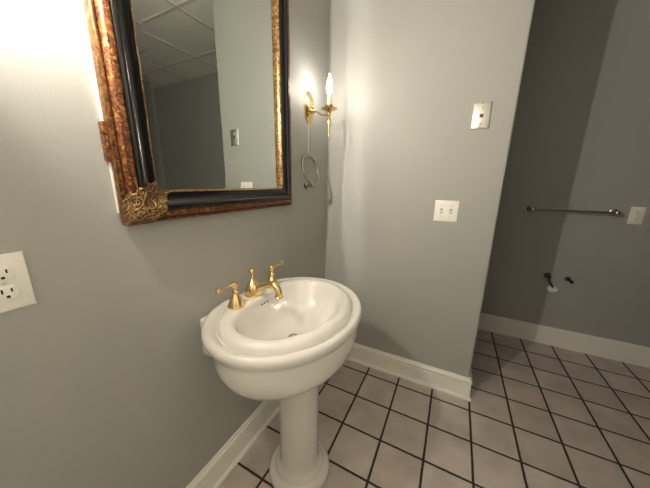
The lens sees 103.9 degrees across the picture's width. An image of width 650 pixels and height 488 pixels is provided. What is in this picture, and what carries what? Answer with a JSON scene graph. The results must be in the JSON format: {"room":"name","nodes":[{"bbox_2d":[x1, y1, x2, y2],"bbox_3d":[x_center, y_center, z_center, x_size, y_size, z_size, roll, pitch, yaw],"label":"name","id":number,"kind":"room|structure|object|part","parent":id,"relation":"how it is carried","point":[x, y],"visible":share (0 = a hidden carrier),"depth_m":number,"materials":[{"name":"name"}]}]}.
{"room":"bathroom","nodes":[
{"label":"bathroom","id":0,"kind":"room"},
{"bbox_2d":[0,0,328,487],"bbox_3d":[-0.279,-0.305,1.242,0.120,2.500,3.106,8,15,26],"label":"wall","id":1,"kind":"structure","parent":0,"point":[107,380],"depth_m":0.65,"materials":[{"name":"paint"}]},
{"bbox_2d":[0,251,36,312],"bbox_3d":[-0.625,0.077,0.495,0.009,0.114,0.070,8,15,26],"label":"power outlet","id":2,"kind":"object","parent":1,"relation":"attached to","point":[16,289],"visible":1,"depth_m":0.51,"materials":[{"name":"white plastic"}]},
{"bbox_2d":[0,266,14,281],"bbox_3d":[-0.624,0.059,0.490,0.005,0.028,0.034,8,15,26],"label":"receptacle","id":3,"kind":"object","parent":2,"relation":"attached to","point":[7,273],"depth_m":0.50,"materials":[{"name":"white plastic"}]},
{"bbox_2d":[0,285,20,301],"bbox_3d":[-0.624,0.097,0.499,0.005,0.028,0.034,8,15,26],"label":"receptacle","id":4,"kind":"object","parent":2,"relation":"attached to","point":[8,293],"depth_m":0.50,"materials":[{"name":"white plastic"}]},
{"bbox_2d":[79,0,291,225],"bbox_3d":[-0.333,-0.638,0.839,0.056,1.066,0.750,8,15,26],"label":"mirror","id":5,"kind":"object","parent":1,"relation":"attached to","point":[193,96],"visible":1,"depth_m":0.77,"materials":[{"name":"brown wood"}]},
{"bbox_2d":[131,0,278,189],"bbox_3d":[-0.339,-0.640,0.847,0.006,0.890,0.566,8,15,26],"label":"mirror glass","id":6,"kind":"object","parent":5,"relation":"attached to","point":[210,68],"depth_m":0.82,"materials":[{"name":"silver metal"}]},
{"bbox_2d":[186,400,278,487],"bbox_3d":[-0.438,0.945,1.092,0.026,0.138,1.950,8,15,26],"label":"baseboard","id":7,"kind":"structure","parent":1,"relation":"attached to","point":[224,461],"depth_m":1.15,"materials":[{"name":"paint"}]},
{"bbox_2d":[301,154,318,188],"bbox_3d":[-0.081,-0.400,1.410,0.063,0.191,0.168,8,15,26],"label":"towel ring","id":8,"kind":"object","parent":1,"relation":"attached to","point":[306,185],"visible":1,"depth_m":1.42,"materials":[{"name":"silver metal"}]},
{"bbox_3d":[-0.082,-0.329,1.428,0.063,0.044,0.044,8,15,26],"label":"post","id":9,"kind":"part","parent":8,"relation":"part of","materials":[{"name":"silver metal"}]},
{"bbox_2d":[304,74,337,153],"bbox_3d":[-0.014,-0.684,1.350,0.166,0.384,0.110,8,15,26],"label":"wall sconce","id":10,"kind":"object","parent":1,"relation":"attached to","point":[309,110],"depth_m":1.34,"materials":[{"name":"gold metal"}]},
{"bbox_3d":[-0.091,-0.582,1.404,0.005,0.157,0.009,8,15,26],"label":"cord","id":11,"kind":"part","parent":10,"relation":"part of","materials":[{"name":"white plastic"}]},
{"bbox_3d":[-0.024,-0.709,1.350,0.106,0.058,0.028,8,15,26],"label":"arm","id":12,"kind":"part","parent":10,"relation":"part of","materials":[{"name":"gold metal"}]},
{"bbox_3d":[0.023,-0.819,1.299,0.028,0.096,0.028,8,15,26],"label":"bulb","id":13,"kind":"part","parent":10,"relation":"part of","materials":[{"name":"white glass"}]},
{"bbox_2d":[325,0,534,377],"bbox_3d":[0.467,-0.358,1.504,0.966,2.500,0.120,8,15,26],"label":"wall partition","id":14,"kind":"structure","parent":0,"point":[408,77],"depth_m":1.41,"materials":[{"name":"paint"}]},
{"bbox_2d":[347,343,471,401],"bbox_3d":[0.456,0.794,1.766,0.992,0.138,0.146,8,15,26],"label":"baseboard","id":15,"kind":"structure","parent":14,"relation":"attached to","point":[450,383],"depth_m":1.64,"materials":[{"name":"paint"}]},
{"bbox_2d":[433,200,459,221],"bbox_3d":[0.652,-0.176,1.371,0.118,0.114,0.018,8,15,26],"label":"light switch","id":16,"kind":"object","parent":14,"relation":"attached to","point":[445,210],"visible":1,"depth_m":1.37,"materials":[{"name":"white plastic"}]},
{"bbox_2d":[470,102,492,129],"bbox_3d":[0.750,-0.615,1.219,0.078,0.118,0.012,8,15,26],"label":"phone jack","id":17,"kind":"object","parent":14,"relation":"attached to","point":[481,114],"visible":1,"depth_m":1.22,"materials":[{"name":"white plastic"}]},
{"bbox_2d":[219,329,649,487],"bbox_3d":[1.204,1.140,0.806,3.490,0.060,3.106,8,15,26],"label":"floor","id":18,"kind":"structure","parent":0,"point":[537,415],"depth_m":1.35,"materials":[{"name":"tile"}]},
{"bbox_2d":[200,277,361,487],"bbox_3d":[-0.130,0.614,1.066,0.516,0.802,0.651,8,15,26],"label":"pedestal sink","id":19,"kind":"object","parent":18,"relation":"on","point":[269,348],"visible":0.99,"depth_m":0.93,"materials":[{"name":"ceramic"}]},
{"bbox_2d":[215,261,283,309],"bbox_3d":[-0.242,0.159,0.999,0.178,0.114,0.361,8,15,26],"label":"faucet","id":20,"kind":"object","parent":19,"relation":"on","point":[253,289],"visible":1,"depth_m":0.97,"materials":[{"name":"gold metal"}]},
{"bbox_3d":[-0.349,0.154,0.886,0.018,0.019,0.071,10,16,32],"label":"lever","id":21,"kind":"part","parent":20,"relation":"part of","materials":[{"name":"gold metal"}]},
{"bbox_3d":[-0.327,0.183,0.927,0.060,0.099,0.060,8,15,26],"label":"handle","id":22,"kind":"part","parent":20,"relation":"part of","materials":[{"name":"gold metal"}]},
{"bbox_3d":[-0.291,0.121,1.016,0.025,0.052,0.025,8,15,26],"label":"lift knob","id":23,"kind":"part","parent":20,"relation":"part of","materials":[{"name":"gold metal"}]},
{"bbox_3d":[-0.242,0.176,1.003,0.178,0.078,0.067,8,15,26],"label":"spout","id":24,"kind":"part","parent":20,"relation":"part of","materials":[{"name":"gold metal"}]},
{"bbox_3d":[-0.234,0.139,1.112,0.060,0.099,0.060,8,15,26],"label":"handle","id":25,"kind":"part","parent":20,"relation":"part of","materials":[{"name":"gold metal"}]},
{"bbox_2d":[201,277,361,400],"bbox_3d":[-0.126,0.349,1.001,0.514,0.256,0.651,8,15,26],"label":"basin","id":26,"kind":"object","parent":19,"relation":"in","point":[269,348],"depth_m":0.80,"materials":[{"name":"ceramic"}]},
{"bbox_2d":[481,0,649,346],"bbox_3d":[1.901,-0.408,1.798,3.250,2.500,0.120,8,15,26],"label":"wall","id":27,"kind":"structure","parent":0,"point":[580,139],"depth_m":1.77,"materials":[{"name":"paint"}]},
{"bbox_2d":[544,273,557,292],"bbox_3d":[1.740,0.301,1.955,0.100,0.144,0.044,8,15,26],"label":"stub","id":28,"kind":"object","parent":27,"relation":"attached to","point":[553,289],"visible":1,"depth_m":1.95,"materials":[{"name":"metal"}]},
{"bbox_2d":[478,313,649,367],"bbox_3d":[1.853,0.746,2.017,3.250,0.152,0.015,8,15,26],"label":"baseboard","id":29,"kind":"structure","parent":27,"relation":"attached to","point":[634,354],"depth_m":1.98,"materials":[{"name":"paint"}]},
{"bbox_2d":[565,277,573,283],"bbox_3d":[1.833,0.272,1.905,0.050,0.044,0.035,8,15,26],"label":"pipe stub","id":30,"kind":"object","parent":27,"relation":"attached to","point":[566,278],"visible":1,"depth_m":1.90,"materials":[{"name":"metal"}]},
{"bbox_2d":[527,205,620,215],"bbox_3d":[1.751,-0.237,1.804,0.504,0.054,0.077,8,15,26],"label":"towel bar","id":31,"kind":"object","parent":27,"relation":"attached to","point":[611,212],"visible":1,"depth_m":1.77,"materials":[{"name":"silver metal"}]},
{"bbox_3d":[1.550,-0.264,1.903,0.054,0.054,0.077,8,15,26],"label":"post","id":32,"kind":"part","parent":31,"relation":"part of","materials":[{"name":"silver metal"}]},
{"bbox_3d":[1.951,-0.210,1.706,0.054,0.054,0.077,8,15,26],"label":"post","id":33,"kind":"part","parent":31,"relation":"part of","materials":[{"name":"silver metal"}]},
{"bbox_2d":[627,207,646,224],"bbox_3d":[2.070,-0.188,1.687,0.070,0.114,0.009,8,15,26],"label":"power outlet","id":34,"kind":"object","parent":27,"relation":"attached to","point":[636,216],"visible":1,"depth_m":1.69,"materials":[{"name":"white plastic"}]},
{"bbox_2d":[632,216,639,220],"bbox_3d":[2.069,-0.169,1.690,0.034,0.028,0.005,8,15,26],"label":"receptacle","id":35,"kind":"object","parent":34,"relation":"attached to","point":[634,218],"depth_m":1.69,"materials":[{"name":"white plastic"}]}
]}

